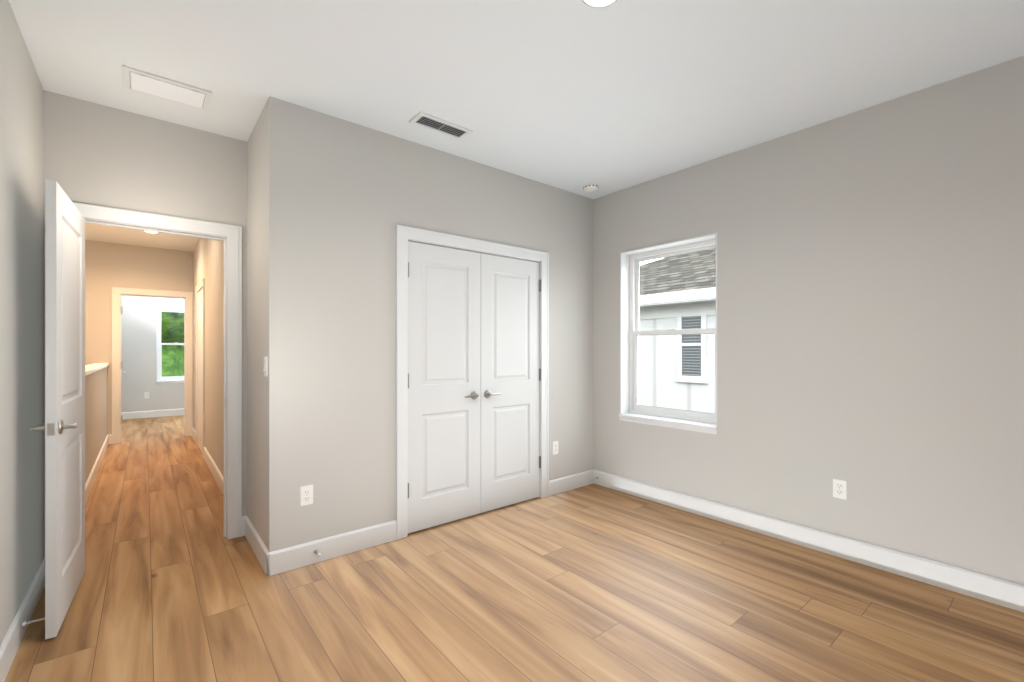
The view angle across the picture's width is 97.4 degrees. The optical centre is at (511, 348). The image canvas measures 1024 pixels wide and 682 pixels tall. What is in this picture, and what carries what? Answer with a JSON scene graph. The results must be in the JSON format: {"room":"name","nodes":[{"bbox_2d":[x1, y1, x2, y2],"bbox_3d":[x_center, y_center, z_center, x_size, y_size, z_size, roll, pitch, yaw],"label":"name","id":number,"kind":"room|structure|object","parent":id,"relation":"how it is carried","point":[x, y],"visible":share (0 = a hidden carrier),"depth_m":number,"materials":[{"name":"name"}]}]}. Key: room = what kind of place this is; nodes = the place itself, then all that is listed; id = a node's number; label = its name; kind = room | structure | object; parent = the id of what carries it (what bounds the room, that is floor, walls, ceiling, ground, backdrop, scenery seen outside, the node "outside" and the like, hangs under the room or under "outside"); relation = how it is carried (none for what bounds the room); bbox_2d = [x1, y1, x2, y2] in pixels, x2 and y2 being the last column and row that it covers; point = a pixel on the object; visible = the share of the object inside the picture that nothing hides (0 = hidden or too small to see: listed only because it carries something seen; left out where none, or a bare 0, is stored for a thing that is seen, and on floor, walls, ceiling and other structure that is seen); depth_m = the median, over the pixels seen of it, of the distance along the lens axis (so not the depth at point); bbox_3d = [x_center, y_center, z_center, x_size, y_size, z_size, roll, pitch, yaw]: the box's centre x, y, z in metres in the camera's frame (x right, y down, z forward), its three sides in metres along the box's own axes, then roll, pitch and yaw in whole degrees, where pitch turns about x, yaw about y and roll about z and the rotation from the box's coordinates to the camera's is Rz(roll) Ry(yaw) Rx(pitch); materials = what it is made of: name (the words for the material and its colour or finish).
{"room":"empty bedroom","nodes":[
{"label":"empty bedroom","id":0,"kind":"room"},
{"bbox_2d":[0,0,43,645],"bbox_3d":[-1.339,-0.077,0.850,0.120,2.740,4.190,0,0,-39],"label":"wall","id":1,"kind":"structure","parent":0,"point":[21,89],"depth_m":2.01,"materials":[{"name":"paint"}]},
{"bbox_2d":[85,240,192,434],"bbox_3d":[-4.911,-0.077,6.654,4.840,2.740,0.120,0,0,-39],"label":"wall","id":2,"kind":"structure","parent":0,"point":[107,265],"depth_m":6.13,"materials":[{"name":"paint"}]},
{"bbox_2d":[121,306,125,422],"bbox_3d":[-5.719,0.266,6.571,0.097,2.032,0.734,0,0,-39],"label":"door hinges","id":3,"kind":"structure","parent":2,"relation":"in","point":[121,306],"depth_m":6.30,"materials":[{"name":"white paint"}]},
{"bbox_2d":[112,287,192,443],"bbox_3d":[-5.147,0.226,6.461,0.902,2.138,0.162,0,0,-39],"label":"door frame","id":4,"kind":"structure","parent":2,"relation":"attached to","point":[117,292],"depth_m":6.34,"materials":[{"name":"white paint"}]},
{"bbox_2d":[44,90,246,556],"bbox_3d":[-2.317,-0.077,2.833,1.110,2.740,0.120,0,0,-39],"label":"wall","id":5,"kind":"structure","parent":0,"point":[98,154],"depth_m":2.80,"materials":[{"name":"grey paint"}]},
{"bbox_2d":[22,179,84,638],"bbox_3d":[-2.284,0.266,2.276,0.172,2.032,0.746,0,0,-39],"label":"entry door","id":6,"kind":"structure","parent":5,"relation":"in","point":[63,428],"depth_m":2.09,"materials":[{"name":"white paint"}]},
{"bbox_2d":[72,201,241,538],"bbox_3d":[-2.267,0.225,2.874,0.914,2.137,0.162,0,0,-39],"label":"door frame","id":7,"kind":"structure","parent":5,"relation":"attached to","point":[231,235],"depth_m":3.07,"materials":[{"name":"white paint"}]},
{"bbox_2d":[121,295,183,412],"bbox_3d":[-6.069,-0.077,9.245,3.360,2.740,0.200,0,0,-39],"label":"wall","id":8,"kind":"structure","parent":0,"point":[138,316],"depth_m":8.43,"materials":[{"name":"grey paint"}]},
{"bbox_2d":[144,392,148,398],"bbox_3d":[-6.871,0.873,8.457,0.072,0.116,0.008,0,0,-39],"label":"outlet","id":9,"kind":"object","parent":8,"relation":"attached to","point":[146,394],"visible":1,"depth_m":8.45,"materials":[{"name":"white plastic"}]},
{"bbox_2d":[156,307,183,383],"bbox_3d":[-6.580,-0.070,8.812,0.623,1.476,0.215,0,0,-39],"label":"room window","id":10,"kind":"structure","parent":8,"relation":"in","point":[160,379],"depth_m":8.70,"materials":[{"name":"white plastic"}]},
{"bbox_2d":[193,96,291,551],"bbox_3d":[-3.026,-0.077,4.675,0.120,2.740,5.330,0,0,-39],"label":"wall","id":11,"kind":"structure","parent":0,"point":[269,144],"depth_m":2.72,"materials":[{"name":"grey paint"}]},
{"bbox_2d":[196,278,204,453],"bbox_3d":[-3.981,0.225,5.735,0.021,2.136,0.994,0,0,-39],"label":"door frame","id":12,"kind":"structure","parent":11,"relation":"attached to","point":[200,288],"depth_m":5.75,"materials":[{"name":"white paint"}]},
{"bbox_2d":[263,357,266,376],"bbox_3d":[-1.449,0.103,2.638,0.012,0.116,0.072,0,0,-39],"label":"switch","id":13,"kind":"object","parent":11,"relation":"attached to","point":[265,358],"visible":1,"depth_m":2.62,"materials":[{"name":"white plastic"}]},
{"bbox_2d":[292,103,592,545],"bbox_3d":[-0.292,-0.077,3.542,2.685,2.740,0.120,0,0,-39],"label":"wall","id":14,"kind":"structure","parent":0,"point":[352,183],"depth_m":2.96,"materials":[{"name":"paint"}]},
{"bbox_2d":[300,485,312,505],"bbox_3d":[-1.230,0.878,2.695,0.072,0.116,0.008,0,0,-39],"label":"outlet","id":15,"kind":"object","parent":14,"relation":"attached to","point":[306,492],"visible":1,"depth_m":2.69,"materials":[{"name":"white plastic"}]},
{"bbox_2d":[408,241,480,532],"bbox_3d":[-0.482,0.266,3.301,0.631,2.032,0.094,0,0,-39],"label":"closet door","id":16,"kind":"structure","parent":14,"relation":"in","point":[444,283],"depth_m":3.30,"materials":[{"name":"white paint"}]},
{"bbox_2d":[396,225,548,539],"bbox_3d":[-0.272,0.225,3.546,1.423,2.137,0.141,0,0,-39],"label":"trim","id":17,"kind":"structure","parent":14,"relation":"attached to","point":[404,234],"depth_m":3.17,"materials":[{"name":"white paint"}]},
{"bbox_2d":[481,253,540,512],"bbox_3d":[0.009,0.266,3.702,0.631,2.032,0.094,0,0,-39],"label":"closet door","id":18,"kind":"structure","parent":14,"relation":"in","point":[510,287],"depth_m":3.69,"materials":[{"name":"white paint"}]},
{"bbox_2d":[552,441,557,454],"bbox_3d":[0.389,0.883,4.016,0.072,0.116,0.008,0,0,-39],"label":"outlet","id":19,"kind":"object","parent":14,"relation":"attached to","point":[555,443],"visible":1,"depth_m":4.01,"materials":[{"name":"white plastic"}]},
{"bbox_2d":[4,415,1023,681],"bbox_3d":[-2.727,1.353,4.557,5.575,0.120,11.690,0,0,-39],"label":"floor","id":20,"kind":"structure","parent":0,"point":[593,582],"depth_m":2.27,"materials":[{"name":"brown wood"}]},
{"bbox_2d":[85,363,108,483],"bbox_3d":[-4.379,0.740,4.642,0.160,1.105,3.670,0,0,-39],"label":"half wall","id":21,"kind":"structure","parent":20,"relation":"on","point":[95,373],"depth_m":4.57,"materials":[{"name":"beige paint"}]},
{"bbox_2d":[9,0,1023,251],"bbox_3d":[-2.727,-1.507,4.557,5.575,0.120,11.690,0,0,-39],"label":"ceiling","id":22,"kind":"structure","parent":0,"point":[568,95],"depth_m":2.25,"materials":[{"name":"paint"}]},
{"bbox_2d":[123,65,211,110],"bbox_3d":[-1.913,-1.440,2.504,0.382,0.014,0.250,0,0,-39],"label":"ceiling vent","id":23,"kind":"object","parent":22,"relation":"in","point":[143,82],"visible":1,"depth_m":2.48,"materials":[{"name":"white paint"}]},
{"bbox_2d":[409,111,472,139],"bbox_3d":[-0.457,-1.442,2.918,0.381,0.011,0.160,0,0,-39],"label":"ceiling vent","id":24,"kind":"object","parent":22,"relation":"in","point":[424,120],"visible":1,"depth_m":2.91,"materials":[{"name":"white metal"}]},
{"bbox_2d":[583,183,597,191],"bbox_3d":[0.700,-1.427,3.991,0.132,0.039,0.132,0,0,-39],"label":"smoke detector","id":25,"kind":"object","parent":22,"relation":"attached to","point":[591,187],"visible":1,"depth_m":3.95,"materials":[{"name":"white plastic"}]},
{"bbox_2d":[581,0,617,7],"bbox_3d":[0.362,-1.443,1.812,0.184,0.006,0.184,0,0,-39],"label":"recessed light","id":26,"kind":"object","parent":22,"relation":"in","point":[591,3],"visible":1,"depth_m":1.87,"materials":[{"name":"white paint"}]},
{"bbox_2d":[593,56,1023,584],"bbox_3d":[1.919,-0.077,3.114,0.200,2.740,3.580,0,0,-39],"label":"wall","id":27,"kind":"structure","parent":0,"point":[870,260],"depth_m":2.70,"materials":[{"name":"paint"}]},
{"bbox_2d":[0,408,1023,681],"bbox_3d":[-2.167,1.228,4.963,3.795,0.130,11.370,0,0,-39],"label":"baseboard","id":28,"kind":"structure","parent":27,"relation":"attached to","point":[998,591],"depth_m":2.79,"materials":[{"name":"white paint"}]},
{"bbox_2d":[619,233,716,434],"bbox_3d":[1.337,-0.118,3.807,0.215,1.532,0.903,0,0,-39],"label":"bedroom window","id":29,"kind":"structure","parent":27,"relation":"in","point":[703,422],"depth_m":4.01,"materials":[{"name":"white plastic"}]},
{"bbox_2d":[833,479,846,499],"bbox_3d":[2.041,0.873,2.800,0.008,0.116,0.072,0,0,-39],"label":"outlet","id":30,"kind":"object","parent":27,"relation":"attached to","point":[839,486],"visible":1,"depth_m":2.80,"materials":[{"name":"white plastic"}]},
{"label":"outside","id":31,"kind":"structure","parent":0,"visible":0},
{"bbox_3d":[-5.606,4.593,14.784,70.000,0.200,90.000,0,0,-39],"label":"ground","id":32,"kind":"structure","parent":31,"visible":0},
{"bbox_2d":[161,312,183,375],"bbox_3d":[-11.676,-0.178,11.922,15.936,9.354,8.853,0,0,-39],"label":"trees","id":33,"kind":"object","parent":32,"relation":"on","point":[172,323],"visible":0.02,"depth_m":13.58,"materials":[{"name":"green plant"}]},
{"bbox_2d":[638,249,715,412],"bbox_3d":[8.864,0.735,9.036,9.200,7.515,19.200,0,0,-39],"label":"neighbouring house","id":34,"kind":"structure","parent":32,"relation":"on","point":[679,291],"depth_m":9.23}
]}

